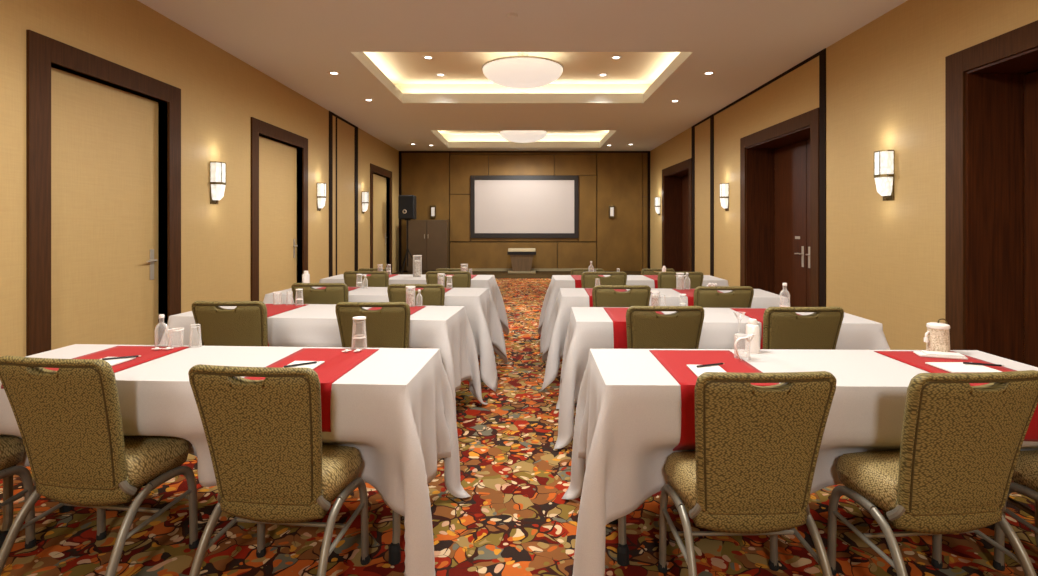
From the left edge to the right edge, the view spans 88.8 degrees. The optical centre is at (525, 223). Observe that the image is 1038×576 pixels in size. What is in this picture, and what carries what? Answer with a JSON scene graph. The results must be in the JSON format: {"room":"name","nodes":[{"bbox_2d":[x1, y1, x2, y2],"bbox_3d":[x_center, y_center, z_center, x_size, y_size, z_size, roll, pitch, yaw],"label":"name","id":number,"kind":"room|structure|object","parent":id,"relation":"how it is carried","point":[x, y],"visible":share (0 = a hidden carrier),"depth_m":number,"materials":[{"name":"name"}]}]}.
{"room":"event hall","nodes":[
{"label":"event hall","id":0,"kind":"room"},
{"bbox_2d":[0,0,398,356],"bbox_3d":[-3.900,-0.662,4.500,0.600,4.024,21.800,0,0,0],"label":"wall","id":1,"kind":"structure","parent":0,"point":[221,93],"depth_m":5.87,"materials":[{"name":"paint"}]},
{"bbox_2d":[26,30,180,355],"bbox_3d":[-3.739,-0.026,4.665,0.322,2.753,1.686,0,0,0],"label":"door","id":2,"kind":"structure","parent":1,"relation":"in","point":[92,152],"depth_m":4.54,"materials":[{"name":"wood"}]},
{"bbox_2d":[210,161,225,203],"bbox_3d":[-3.539,-0.471,6.120,0.121,0.488,0.210,0,0,0],"label":"wall sconce","id":3,"kind":"object","parent":1,"relation":"attached to","point":[217,169],"visible":1,"depth_m":6.06,"materials":[{"name":"white glass"}]},
{"bbox_2d":[251,117,307,301],"bbox_3d":[-3.739,-0.026,7.835,0.322,2.753,1.786,0,0,0],"label":"door","id":4,"kind":"structure","parent":1,"relation":"in","point":[274,183],"depth_m":7.82,"materials":[{"name":"wood"}]},
{"bbox_2d":[317,183,325,210],"bbox_3d":[-3.539,-0.471,9.220,0.121,0.488,0.210,0,0,0],"label":"wall sconce","id":5,"kind":"object","parent":1,"relation":"attached to","point":[321,187],"visible":1,"depth_m":9.16,"materials":[{"name":"white glass"}]},
{"bbox_2d":[329,111,332,276],"bbox_3d":[-3.594,-0.361,9.780,0.012,3.423,0.160,0,0,0],"label":"trim","id":6,"kind":"structure","parent":1,"relation":"attached to","point":[330,112],"depth_m":9.75,"materials":[{"name":"black"}]},
{"bbox_2d":[336,117,336,274],"bbox_3d":[-3.594,-0.337,10.075,0.012,3.374,0.050,0,0,0],"label":"trim","id":7,"kind":"structure","parent":1,"relation":"attached to","point":[336,117],"depth_m":10.06,"materials":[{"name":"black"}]},
{"bbox_2d":[333,113,354,127],"bbox_3d":[-3.594,-2.051,10.510,0.012,0.044,1.300,0,0,0],"label":"trim","id":8,"kind":"structure","parent":1,"relation":"attached to","point":[335,115],"depth_m":10.48,"materials":[{"name":"black"}]},
{"bbox_2d":[355,126,357,270],"bbox_3d":[-3.594,-0.361,11.260,0.012,3.423,0.200,0,0,0],"label":"trim","id":9,"kind":"structure","parent":1,"relation":"attached to","point":[356,127],"depth_m":11.25,"materials":[{"name":"black"}]},
{"bbox_2d":[362,192,368,213],"bbox_3d":[-3.539,-0.471,11.720,0.121,0.488,0.210,0,0,0],"label":"wall sconce","id":10,"kind":"object","parent":1,"relation":"attached to","point":[365,195],"visible":1,"depth_m":11.66,"materials":[{"name":"white glass"}]},
{"bbox_2d":[370,163,391,273],"bbox_3d":[-3.739,-0.026,13.250,0.322,2.753,1.956,0,0,0],"label":"door","id":11,"kind":"structure","parent":1,"relation":"in","point":[378,239],"depth_m":13.40,"materials":[{"name":"wood"}]},
{"bbox_2d":[0,278,1037,575],"bbox_3d":[-0.028,1.400,4.500,8.345,0.100,21.800,0,0,0],"label":"floor","id":12,"kind":"structure","parent":0,"point":[516,520],"depth_m":2.31,"materials":[{"name":"carpet"}]},
{"bbox_2d":[0,436,36,548],"bbox_3d":[-2.290,0.907,1.994,0.490,0.885,0.483,0,0,0],"label":"banquet chair","id":13,"kind":"object","parent":12,"relation":"on","point":[12,449],"visible":0.94,"depth_m":2.17,"materials":[{"name":"fabric"}]},
{"bbox_2d":[0,356,198,575],"bbox_3d":[-1.635,0.907,2.025,0.490,0.885,0.483,0,0,8],"label":"banquet chair","id":14,"kind":"object","parent":12,"relation":"on","point":[69,420],"visible":0.98,"depth_m":1.90,"materials":[{"name":"green fabric"}]},
{"bbox_2d":[0,475,400,564],"bbox_3d":[-1.345,0.980,2.310,1.794,0.740,0.534,0,0,3],"label":"folding table","id":15,"kind":"object","parent":12,"relation":"on","point":[394,548],"visible":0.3,"depth_m":2.21,"materials":[{"name":"black metal"}]},
{"bbox_2d":[0,344,470,575],"bbox_3d":[-1.362,0.970,2.325,2.157,0.741,0.830,0,0,3],"label":"tablecloth","id":16,"kind":"object","parent":15,"relation":"on","point":[396,406],"visible":0.61,"depth_m":2.03,"materials":[{"name":"fabric"}]},
{"bbox_2d":[1,346,188,388],"bbox_3d":[-1.825,0.617,2.309,0.372,0.042,0.552,0,0,3],"label":"table runner","id":17,"kind":"object","parent":16,"relation":"on","point":[147,353],"visible":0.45,"depth_m":2.42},
{"bbox_2d":[102,355,140,359],"bbox_3d":[-1.759,0.582,2.310,0.138,0.008,0.009,0,0,-25],"label":"pen","id":18,"kind":"object","parent":17,"relation":"on","point":[135,355],"visible":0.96,"depth_m":2.31,"materials":[{"name":"black"}]},
{"bbox_2d":[155,314,168,345],"bbox_3d":[-1.775,0.520,2.585,0.056,0.159,0.056,0,0,0],"label":"glass bottle","id":19,"kind":"object","parent":16,"relation":"on","point":[160,315],"visible":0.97,"depth_m":2.58,"materials":[{"name":"white"}]},
{"bbox_2d":[168,328,183,347],"bbox_3d":[-1.700,0.555,2.580,0.066,0.089,0.066,0,0,0],"label":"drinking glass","id":20,"kind":"object","parent":16,"relation":"on","point":[169,330],"visible":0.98,"depth_m":2.57,"materials":[{"name":"white"}]},
{"bbox_2d":[189,324,201,347],"bbox_3d":[-1.610,0.545,2.585,0.056,0.109,0.056,0,0,0],"label":"drinking glass","id":21,"kind":"object","parent":16,"relation":"on","point":[192,324],"visible":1,"depth_m":2.59,"materials":[{"name":"white"}]},
{"bbox_2d":[244,348,378,431],"bbox_3d":[-0.900,0.689,2.259,0.376,0.185,0.554,0,0,3],"label":"table runner","id":22,"kind":"object","parent":16,"relation":"on","point":[338,363],"visible":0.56,"depth_m":2.26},
{"bbox_2d":[284,361,318,366],"bbox_3d":[-0.929,0.582,2.201,0.138,0.008,0.009,0,0,-35],"label":"pen","id":23,"kind":"object","parent":22,"relation":"on","point":[314,361],"visible":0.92,"depth_m":2.20,"materials":[{"name":"black"}]},
{"bbox_2d":[351,316,366,349],"bbox_3d":[-0.795,0.521,2.535,0.074,0.158,0.074,0,0,0],"label":"drinking glass","id":24,"kind":"object","parent":16,"relation":"on","point":[356,317],"visible":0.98,"depth_m":2.52,"materials":[{"name":"white"}]},
{"bbox_2d":[192,301,267,345],"bbox_3d":[-1.800,0.907,3.385,0.490,0.885,0.483,0,0,0],"label":"banquet chair","id":25,"kind":"object","parent":12,"relation":"on","point":[246,324],"visible":0.48,"depth_m":3.21,"materials":[{"name":"fabric"}]},
{"bbox_2d":[188,364,369,575],"bbox_3d":[-0.881,0.907,1.915,0.490,0.885,0.483,0,0,6],"label":"banquet chair","id":26,"kind":"object","parent":12,"relation":"on","point":[271,463],"visible":1,"depth_m":1.79,"materials":[{"name":"fabric"}]},
{"bbox_2d":[291,283,348,303],"bbox_3d":[-1.630,0.907,4.364,0.490,0.885,0.483,0,0,0],"label":"banquet chair","id":27,"kind":"object","parent":12,"relation":"on","point":[334,293],"visible":0.28,"depth_m":4.18,"materials":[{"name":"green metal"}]},
{"bbox_2d":[343,271,388,286],"bbox_3d":[-1.580,0.907,5.415,0.490,0.885,0.483,0,0,0],"label":"banquet chair","id":28,"kind":"object","parent":12,"relation":"on","point":[377,278],"visible":0.38,"depth_m":5.23,"materials":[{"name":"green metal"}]},
{"bbox_2d":[335,302,410,347],"bbox_3d":[-0.917,0.907,3.345,0.490,0.885,0.483,0,0,0],"label":"banquet chair","id":29,"kind":"object","parent":12,"relation":"on","point":[388,326],"visible":0.38,"depth_m":3.17,"materials":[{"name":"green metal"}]},
{"bbox_2d":[358,268,390,273],"bbox_3d":[-1.860,0.947,6.677,0.446,0.805,0.440,0,0,0],"label":"banquet chair","id":30,"kind":"object","parent":12,"relation":"on","point":[360,269],"visible":0.09,"depth_m":6.50,"materials":[{"name":"fabric"}]},
{"bbox_2d":[387,284,444,305],"bbox_3d":[-0.853,0.907,4.295,0.490,0.885,0.483,0,0,0],"label":"banquet chair","id":31,"kind":"object","parent":12,"relation":"on","point":[431,294],"visible":0.31,"depth_m":4.11,"materials":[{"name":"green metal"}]},
{"bbox_2d":[406,220,448,272],"bbox_3d":[-2.720,0.620,14.764,1.120,1.460,0.512,0,0,0],"label":"cabinet","id":32,"kind":"object","parent":12,"relation":"on","point":[429,239],"visible":0.75,"depth_m":14.54,"materials":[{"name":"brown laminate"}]},
{"bbox_2d":[426,271,470,287],"bbox_3d":[-0.765,0.907,5.415,0.490,0.885,0.483,0,0,0],"label":"banquet chair","id":33,"kind":"object","parent":12,"relation":"on","point":[460,279],"visible":0.26,"depth_m":5.23,"materials":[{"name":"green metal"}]},
{"bbox_2d":[436,268,468,274],"bbox_3d":[-0.900,0.947,6.677,0.446,0.805,0.440,0,0,0],"label":"banquet chair","id":34,"kind":"object","parent":12,"relation":"on","point":[438,269],"visible":0.09,"depth_m":6.50,"materials":[{"name":"fabric"}]},
{"bbox_2d":[393,271,640,277],"bbox_3d":[-0.028,1.343,14.110,7.135,0.011,1.920,0,0,0],"label":"stage","id":35,"kind":"object","parent":12,"relation":"on","point":[498,274],"depth_m":14.33,"materials":[{"name":"wood"}]},
{"bbox_2d":[399,219,413,273],"bbox_3d":[-3.021,0.612,13.697,0.629,1.464,0.617,0,0,0],"label":"speaker stand","id":36,"kind":"object","parent":35,"relation":"on","point":[407,220],"visible":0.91,"depth_m":13.73,"materials":[{"name":"black metal"}]},
{"bbox_2d":[398,195,415,218],"bbox_3d":[-3.060,-0.430,13.737,0.400,0.620,0.386,0,0,0],"label":"loudspeaker","id":37,"kind":"object","parent":36,"relation":"on","point":[406,204],"visible":1,"depth_m":13.56,"materials":[{"name":"black"}]},
{"bbox_2d":[507,248,535,272],"bbox_3d":[-0.100,1.006,14.543,0.780,0.665,0.415,0,0,0],"label":"podium","id":38,"kind":"object","parent":35,"relation":"on","point":[521,258],"visible":1,"depth_m":14.38,"materials":[{"name":"brown wood"}]},
{"bbox_2d":[571,269,603,274],"bbox_3d":[0.760,0.947,6.637,0.446,0.805,0.440,0,0,0],"label":"banquet chair","id":39,"kind":"object","parent":12,"relation":"on","point":[573,271],"visible":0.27,"depth_m":6.46,"materials":[{"name":"fabric"}]},
{"bbox_2d":[581,272,626,287],"bbox_3d":[0.770,0.907,5.354,0.490,0.885,0.483,0,0,0],"label":"banquet chair","id":40,"kind":"object","parent":12,"relation":"on","point":[587,278],"visible":0.34,"depth_m":5.17,"materials":[{"name":"fabric"}]},
{"bbox_2d":[592,285,650,306],"bbox_3d":[0.735,0.907,4.215,0.490,0.885,0.483,0,0,0],"label":"banquet chair","id":41,"kind":"object","parent":12,"relation":"on","point":[602,295],"visible":0.34,"depth_m":4.03,"materials":[{"name":"fabric"}]},
{"bbox_2d":[641,269,673,274],"bbox_3d":[1.620,0.947,6.637,0.446,0.805,0.440,0,0,0],"label":"banquet chair","id":42,"kind":"object","parent":12,"relation":"on","point":[643,271],"visible":0.13,"depth_m":6.46,"materials":[{"name":"fabric"}]},
{"bbox_2d":[626,306,704,348],"bbox_3d":[0.800,0.907,3.195,0.490,0.885,0.483,0,0,0],"label":"banquet chair","id":43,"kind":"object","parent":12,"relation":"on","point":[646,328],"visible":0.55,"depth_m":3.02,"materials":[{"name":"fabric"}]},
{"bbox_2d":[657,272,703,288],"bbox_3d":[1.520,0.907,5.354,0.490,0.885,0.483,0,0,0],"label":"banquet chair","id":44,"kind":"object","parent":12,"relation":"on","point":[667,280],"visible":0.29,"depth_m":5.17,"materials":[{"name":"fabric"}]},
{"bbox_2d":[694,286,753,307],"bbox_3d":[1.490,0.907,4.144,0.490,0.885,0.483,0,0,0],"label":"banquet chair","id":45,"kind":"object","parent":12,"relation":"on","point":[704,296],"visible":0.38,"depth_m":3.96,"materials":[{"name":"fabric"}]},
{"bbox_2d":[658,371,836,575],"bbox_3d":[0.759,0.907,1.849,0.490,0.885,0.483,0,0,-2],"label":"banquet chair","id":46,"kind":"object","parent":12,"relation":"on","point":[750,470],"visible":1,"depth_m":1.72,"materials":[{"name":"fabric"}]},
{"bbox_2d":[763,307,843,349],"bbox_3d":[1.575,0.907,3.164,0.490,0.885,0.483,0,0,0],"label":"banquet chair","id":47,"kind":"object","parent":12,"relation":"on","point":[783,328],"visible":0.48,"depth_m":2.99,"materials":[{"name":"fabric"}]},
{"bbox_2d":[609,497,1037,565],"bbox_3d":[1.222,0.980,2.245,1.794,0.740,0.534,0,0,1],"label":"folding table","id":48,"kind":"object","parent":12,"relation":"on","point":[622,550],"visible":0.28,"depth_m":2.12,"materials":[{"name":"black metal"}]},
{"bbox_2d":[562,349,1037,575],"bbox_3d":[1.218,0.970,2.307,2.161,0.741,0.814,0,0,-2],"label":"tablecloth","id":49,"kind":"object","parent":48,"relation":"on","point":[627,426],"visible":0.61,"depth_m":1.98,"materials":[{"name":"fabric"}]},
{"bbox_2d":[649,350,779,450],"bbox_3d":[0.770,0.740,2.228,0.387,0.288,0.551,0,0,1],"label":"table runner","id":50,"kind":"object","parent":49,"relation":"on","point":[675,362],"visible":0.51,"depth_m":2.17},
{"bbox_2d":[696,363,724,366],"bbox_3d":[0.766,0.582,2.190,0.138,0.008,0.009,0,0,-20],"label":"pen","id":51,"kind":"object","parent":50,"relation":"on","point":[714,364],"visible":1,"depth_m":2.19,"materials":[{"name":"black"}]},
{"bbox_2d":[735,334,754,360],"bbox_3d":[0.956,0.536,2.308,0.087,0.115,0.026,0,0,-6],"label":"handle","id":52,"kind":"object","parent":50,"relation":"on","point":[752,335],"visible":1,"depth_m":2.31,"materials":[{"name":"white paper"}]},
{"bbox_2d":[734,333,750,359],"bbox_3d":[0.965,0.546,2.360,0.069,0.107,0.069,0,0,0],"label":"drinking glass","id":53,"kind":"object","parent":49,"relation":"on","point":[739,335],"visible":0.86,"depth_m":2.36,"materials":[{"name":"white"}]},
{"bbox_2d":[745,319,759,353],"bbox_3d":[1.060,0.522,2.475,0.064,0.155,0.064,0,0,0],"label":"flask","id":54,"kind":"object","parent":49,"relation":"on","point":[752,327],"visible":0.98,"depth_m":2.45,"materials":[{"name":"white"}]},
{"bbox_2d":[874,351,1037,441],"bbox_3d":[1.812,0.700,2.206,0.376,0.208,0.558,0,0,1],"label":"table runner","id":55,"kind":"object","parent":49,"relation":"on","point":[908,357],"visible":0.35,"depth_m":2.26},
{"bbox_2d":[924,318,949,351],"bbox_3d":[1.913,0.519,2.462,0.097,0.161,0.092,0,0,42],"label":"canister","id":56,"kind":"object","parent":55,"relation":"on","point":[937,336],"visible":0.91,"depth_m":2.43,"materials":[{"name":"ceramic"}]},
{"bbox_2d":[913,350,967,359],"bbox_3d":[1.865,0.588,2.385,0.180,0.014,0.080,0,0,18],"label":"napkin","id":57,"kind":"object","parent":55,"relation":"on","point":[935,354],"visible":1,"depth_m":2.37,"materials":[{"name":"white paper"}]},
{"bbox_2d":[963,362,1003,366],"bbox_3d":[1.901,0.582,2.200,0.138,0.008,0.009,0,0,20],"label":"pen","id":58,"kind":"object","parent":55,"relation":"on","point":[972,363],"visible":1,"depth_m":2.20,"materials":[{"name":"black"}]},
{"bbox_2d":[827,370,1037,575],"bbox_3d":[1.423,0.907,1.850,0.490,0.885,0.483,0,0,-5],"label":"banquet chair","id":59,"kind":"object","parent":12,"relation":"on","point":[952,470],"visible":1,"depth_m":1.73,"materials":[{"name":"fabric"}]},
{"bbox_2d":[993,450,1037,570],"bbox_3d":[2.075,0.907,1.855,0.490,0.885,0.483,0,0,0],"label":"banquet chair","id":60,"kind":"object","parent":12,"relation":"on","point":[1025,475],"visible":0.7,"depth_m":1.99,"materials":[{"name":"fabric"}]},
{"bbox_3d":[-1.383,0.980,3.660,1.794,0.740,0.534,0,0,5],"label":"folding table","id":61,"kind":"object","parent":12,"relation":"on","visible":0},
{"bbox_2d":[160,303,487,414],"bbox_3d":[-1.370,0.970,3.673,2.136,0.741,0.836,0,0,5],"label":"tablecloth","id":62,"kind":"object","parent":61,"relation":"on","point":[447,329],"visible":0.28,"depth_m":3.40,"materials":[{"name":"fabric"}]},
{"bbox_2d":[265,304,308,345],"bbox_3d":[-1.806,0.717,3.672,0.390,0.242,0.549,0,0,5],"label":"table runner","id":63,"kind":"object","parent":62,"relation":"on","point":[272,309],"visible":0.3,"depth_m":3.76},
{"bbox_2d":[367,306,425,314],"bbox_3d":[-0.936,0.730,3.596,0.402,0.268,0.550,0,0,5],"label":"table runner","id":64,"kind":"object","parent":62,"relation":"on","point":[414,309],"visible":0.18,"depth_m":3.74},
{"bbox_2d":[406,286,415,306],"bbox_3d":[-0.830,0.525,3.830,0.070,0.149,0.070,0,0,0],"label":"glass vase","id":65,"kind":"object","parent":64,"relation":"on","point":[410,294],"visible":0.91,"depth_m":3.81,"materials":[{"name":"white"}]},
{"bbox_3d":[-1.283,0.980,4.745,1.794,0.740,0.534,0,0,4],"label":"folding table","id":66,"kind":"object","parent":12,"relation":"on","visible":0},
{"bbox_2d":[263,287,507,391],"bbox_3d":[-1.279,0.970,4.740,2.185,0.741,0.970,0,0,4],"label":"tablecloth","id":67,"kind":"object","parent":66,"relation":"on","point":[481,312],"visible":0.33,"depth_m":4.45,"materials":[{"name":"fabric"}]},
{"bbox_2d":[302,271,309,282],"bbox_3d":[-2.050,0.518,4.950,0.067,0.163,0.067,0,0,0],"label":"flask","id":68,"kind":"object","parent":67,"relation":"on","point":[305,276],"visible":0.76,"depth_m":4.93,"materials":[{"name":"white"}]},
{"bbox_2d":[317,287,359,290],"bbox_3d":[-1.750,0.716,4.748,0.382,0.240,0.560,0,0,4],"label":"table runner","id":69,"kind":"object","parent":67,"relation":"on","point":[349,288],"visible":0.09,"depth_m":4.90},
{"bbox_2d":[411,288,451,292],"bbox_3d":[-0.880,0.716,4.688,0.374,0.239,0.558,0,0,4],"label":"table runner","id":70,"kind":"object","parent":67,"relation":"on","point":[447,289],"visible":0.11,"depth_m":4.82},
{"bbox_2d":[438,273,444,287],"bbox_3d":[-0.780,0.529,4.900,0.067,0.141,0.067,0,0,0],"label":"glass vase","id":71,"kind":"object","parent":70,"relation":"on","point":[441,280],"visible":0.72,"depth_m":4.89,"materials":[{"name":"white"}]},
{"bbox_3d":[-1.300,0.980,6.000,1.794,0.740,0.534,0,0,3],"label":"folding table","id":72,"kind":"object","parent":12,"relation":"on","visible":0},
{"bbox_2d":[319,274,508,334],"bbox_3d":[-1.299,0.970,5.999,2.184,0.741,0.952,0,0,3],"label":"tablecloth","id":73,"kind":"object","parent":72,"relation":"on","point":[479,281],"visible":0.2,"depth_m":5.94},
{"bbox_2d":[413,255,421,276],"bbox_3d":[-1.235,0.479,6.050,0.104,0.242,0.104,0,0,0],"label":"drinking glass","id":74,"kind":"object","parent":73,"relation":"on","point":[417,264],"visible":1,"depth_m":6.02,"materials":[{"name":"white"}]},
{"bbox_3d":[1.240,0.980,3.510,1.794,0.740,0.534,0,0,2],"label":"folding table","id":75,"kind":"object","parent":12,"relation":"on","visible":0},
{"bbox_2d":[554,307,890,448],"bbox_3d":[1.233,0.970,3.517,2.104,0.741,0.887,0,0,2],"label":"tablecloth","id":76,"kind":"object","parent":75,"relation":"on","point":[589,328],"visible":0.39,"depth_m":3.21,"materials":[{"name":"fabric"}]},
{"bbox_2d":[603,307,663,348],"bbox_3d":[0.741,0.731,3.503,0.393,0.270,0.549,0,0,2],"label":"table runner","id":77,"kind":"object","parent":76,"relation":"on","point":[617,315],"visible":0.34,"depth_m":3.24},
{"bbox_2d":[650,291,659,305],"bbox_3d":[0.900,0.533,3.680,0.063,0.134,0.063,0,0,0],"label":"glass vase","id":78,"kind":"object","parent":77,"relation":"on","point":[655,299],"visible":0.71,"depth_m":3.66,"materials":[{"name":"white"}]},
{"bbox_2d":[730,308,799,348],"bbox_3d":[1.612,0.729,3.472,0.394,0.266,0.549,0,0,2],"label":"table runner","id":79,"kind":"object","parent":76,"relation":"on","point":[754,313],"visible":0.23,"depth_m":3.53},
{"bbox_2d":[779,283,789,306],"bbox_3d":[1.810,0.505,3.700,0.069,0.190,0.069,0,0,0],"label":"glass bottle","id":80,"kind":"object","parent":79,"relation":"on","point":[783,284],"visible":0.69,"depth_m":3.69,"materials":[{"name":"white"}]},
{"bbox_3d":[1.230,0.980,4.640,1.794,0.740,0.534,0,0,2],"label":"folding table","id":81,"kind":"object","parent":12,"relation":"on","visible":0},
{"bbox_2d":[540,288,788,390],"bbox_3d":[1.223,0.970,4.641,2.199,0.741,0.938,0,0,2],"label":"tablecloth","id":82,"kind":"object","parent":81,"relation":"on","point":[556,331],"visible":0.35,"depth_m":4.35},
{"bbox_2d":[584,288,626,306],"bbox_3d":[0.725,0.717,4.630,0.382,0.243,0.556,0,0,2],"label":"table runner","id":83,"kind":"object","parent":82,"relation":"on","point":[588,290],"visible":0.21,"depth_m":4.68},
{"bbox_2d":[673,289,722,305],"bbox_3d":[1.525,0.720,4.602,0.388,0.247,0.556,0,0,2],"label":"table runner","id":84,"kind":"object","parent":82,"relation":"on","point":[689,293],"visible":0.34,"depth_m":4.54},
{"bbox_2d":[676,273,683,289],"bbox_3d":[1.410,0.523,4.830,0.072,0.154,0.072,0,0,0],"label":"glass vase","id":85,"kind":"object","parent":84,"relation":"on","point":[679,281],"visible":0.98,"depth_m":4.81,"materials":[{"name":"white"}]},
{"bbox_3d":[1.235,0.980,5.930,1.794,0.740,0.534,0,0,0],"label":"folding table","id":86,"kind":"object","parent":12,"relation":"on","visible":0},
{"bbox_2d":[538,275,728,352],"bbox_3d":[1.238,0.970,5.926,2.191,0.741,0.925,0,0,0],"label":"tablecloth","id":87,"kind":"object","parent":86,"relation":"on","point":[557,282],"visible":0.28,"depth_m":5.64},
{"bbox_2d":[571,275,604,287],"bbox_3d":[0.713,0.721,5.890,0.376,0.250,0.580,0,0,0],"label":"table runner","id":88,"kind":"object","parent":87,"relation":"on","point":[577,278],"visible":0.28,"depth_m":5.64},
{"bbox_2d":[644,275,678,287],"bbox_3d":[1.555,0.721,5.897,0.370,0.250,0.567,0,0,0],"label":"table runner","id":89,"kind":"object","parent":87,"relation":"on","point":[654,277],"visible":0.21,"depth_m":5.80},
{"bbox_2d":[138,0,907,150],"bbox_3d":[-0.028,-2.294,4.500,7.145,0.440,21.400,0,0,0],"label":"ceiling","id":90,"kind":"structure","parent":0,"point":[377,47],"depth_m":6.52,"materials":[{"name":"white paint"}]},
{"bbox_2d":[327,71,340,74],"bbox_3d":[-2.630,-2.071,7.280,0.180,0.006,0.180,0,0,0],"label":"recessed light","id":91,"kind":"object","parent":90,"relation":"in","point":[328,72],"visible":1,"depth_m":7.28,"materials":[{"name":"beige"}]},
{"bbox_2d":[506,12,517,19],"bbox_3d":[-0.130,-2.059,5.250,0.120,0.030,0.120,0,0,0],"label":"smoke detector","id":92,"kind":"object","parent":90,"relation":"attached to","point":[511,15],"visible":1,"depth_m":5.22,"materials":[{"name":"white paint"}]},
{"bbox_2d":[482,53,563,88],"bbox_3d":[-0.040,-2.239,7.720,1.194,0.450,1.194,0,0,0],"label":"ceiling light","id":93,"kind":"object","parent":90,"relation":"hanging from","point":[522,71],"visible":1,"depth_m":7.38,"materials":[{"name":"white"}]},
{"bbox_2d":[499,130,547,142],"bbox_3d":[-0.050,-2.239,13.050,1.194,0.450,1.194,0,0,0],"label":"ceiling light","id":94,"kind":"object","parent":90,"relation":"hanging from","point":[519,136],"visible":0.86,"depth_m":12.71,"materials":[{"name":"beige"}]},
{"bbox_2d":[702,71,715,74],"bbox_3d":[2.520,-2.071,7.280,0.180,0.006,0.180,0,0,0],"label":"recessed light","id":95,"kind":"object","parent":90,"relation":"in","point":[707,72],"visible":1,"depth_m":7.28,"materials":[{"name":"white"}]},
{"bbox_2d":[402,153,647,270],"bbox_3d":[-0.028,-0.662,15.235,7.145,4.024,0.330,0,0,0],"label":"wall","id":96,"kind":"structure","parent":0,"point":[440,180],"depth_m":15.07,"materials":[{"name":"brown"}]},
{"bbox_2d":[399,151,401,270],"bbox_3d":[-3.565,-0.361,15.078,0.070,3.423,0.035,0,0,0],"label":"trim","id":97,"kind":"structure","parent":96,"relation":"attached to","point":[400,153],"depth_m":15.06,"materials":[{"name":"black"}]},
{"bbox_2d":[430,206,435,217],"bbox_3d":[-2.624,-0.344,15.063,0.150,0.360,0.070,0,0,0],"label":"wall light","id":98,"kind":"object","parent":96,"relation":"attached to","point":[432,208],"visible":1,"depth_m":15.04,"materials":[{"name":"white glass"}]},
{"bbox_2d":[470,175,578,237],"bbox_3d":[-0.029,-0.487,15.045,3.068,1.778,0.050,0,0,0],"label":"projection screen","id":99,"kind":"object","parent":96,"relation":"attached to","point":[501,206],"visible":1,"depth_m":15.04,"materials":[{"name":"white"}]},
{"bbox_2d":[401,151,647,152],"bbox_3d":[-0.028,-2.051,15.078,7.005,0.044,0.035,0,0,0],"label":"trim","id":100,"kind":"structure","parent":96,"relation":"attached to","point":[401,151],"depth_m":15.06,"materials":[{"name":"black"}]},
{"bbox_2d":[468,268,597,270],"bbox_3d":[-0.025,1.308,15.068,4.150,0.085,0.055,0,0,0],"label":"trim","id":101,"kind":"structure","parent":96,"relation":"attached to","point":[471,269],"depth_m":15.04,"materials":[{"name":"brown"}]},
{"bbox_2d":[609,206,614,217],"bbox_3d":[2.452,-0.344,15.063,0.150,0.360,0.070,0,0,0],"label":"wall light","id":102,"kind":"object","parent":96,"relation":"attached to","point":[611,208],"visible":1,"depth_m":15.04,"materials":[{"name":"white glass"}]},
{"bbox_2d":[648,151,649,268],"bbox_3d":[3.510,-0.361,15.078,0.070,3.423,0.035,0,0,0],"label":"trim","id":103,"kind":"structure","parent":96,"relation":"attached to","point":[648,151],"depth_m":15.06,"materials":[{"name":"black"}]},
{"bbox_2d":[650,0,1037,349],"bbox_3d":[3.845,-0.662,4.500,0.600,4.024,21.800,0,0,0],"label":"wall","id":104,"kind":"structure","parent":0,"point":[885,79],"depth_m":5.38,"materials":[{"name":"paint"}]},
{"bbox_2d":[655,197,659,214],"bbox_3d":[3.485,-0.471,14.000,0.121,0.488,0.210,0,0,0],"label":"wall sconce","id":105,"kind":"object","parent":104,"relation":"attached to","point":[657,199],"visible":1,"depth_m":13.94,"materials":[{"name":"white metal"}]},
{"bbox_2d":[662,158,691,271],"bbox_3d":[3.829,-0.026,12.485,0.612,2.753,2.426,0,0,0],"label":"door","id":106,"kind":"structure","parent":104,"relation":"in","point":[676,186],"depth_m":13.50,"materials":[{"name":"brown wood"}]},
{"bbox_2d":[692,125,694,271],"bbox_3d":[3.539,-0.361,11.190,0.012,3.423,0.180,0,0,0],"label":"trim","id":107,"kind":"structure","parent":104,"relation":"attached to","point":[693,127],"depth_m":11.15,"materials":[{"name":"black"}]},
{"bbox_2d":[710,116,713,275],"bbox_3d":[3.539,-0.361,10.055,0.012,3.423,0.170,0,0,0],"label":"trim","id":108,"kind":"structure","parent":104,"relation":"attached to","point":[712,117],"depth_m":10.01,"materials":[{"name":"black"}]},
{"bbox_2d":[720,183,728,210],"bbox_3d":[3.485,-0.471,9.310,0.121,0.488,0.210,0,0,0],"label":"wall sconce","id":109,"kind":"object","parent":104,"relation":"attached to","point":[724,187],"visible":1,"depth_m":9.25,"materials":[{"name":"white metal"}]},
{"bbox_2d":[694,52,818,126],"bbox_3d":[3.539,-2.054,8.738,0.012,0.039,4.725,0,0,0],"label":"trim","id":110,"kind":"structure","parent":104,"relation":"attached to","point":[816,54],"depth_m":7.80,"materials":[{"name":"black"}]},
{"bbox_2d":[740,108,818,306],"bbox_3d":[3.829,-0.026,7.540,0.612,2.753,2.316,0,0,0],"label":"door","id":111,"kind":"structure","parent":104,"relation":"in","point":[779,188],"depth_m":8.11,"materials":[{"name":"brown wood"}]},
{"bbox_2d":[819,48,825,306],"bbox_3d":[3.539,-0.361,6.312,0.012,3.423,0.125,0,0,0],"label":"trim","id":112,"kind":"structure","parent":104,"relation":"attached to","point":[822,54],"depth_m":6.30,"materials":[{"name":"black"}]},
{"bbox_2d":[874,150,893,200],"bbox_3d":[3.485,-0.471,5.170,0.121,0.488,0.210,0,0,0],"label":"wall sconce","id":113,"kind":"object","parent":104,"relation":"attached to","point":[883,159],"visible":1,"depth_m":5.11,"materials":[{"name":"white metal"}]},
{"bbox_2d":[945,20,1037,366],"bbox_3d":[3.829,-0.026,3.290,0.612,2.753,2.316,0,0,0],"label":"door","id":114,"kind":"structure","parent":104,"relation":"in","point":[991,107],"depth_m":4.25,"materials":[{"name":"brown wood"}]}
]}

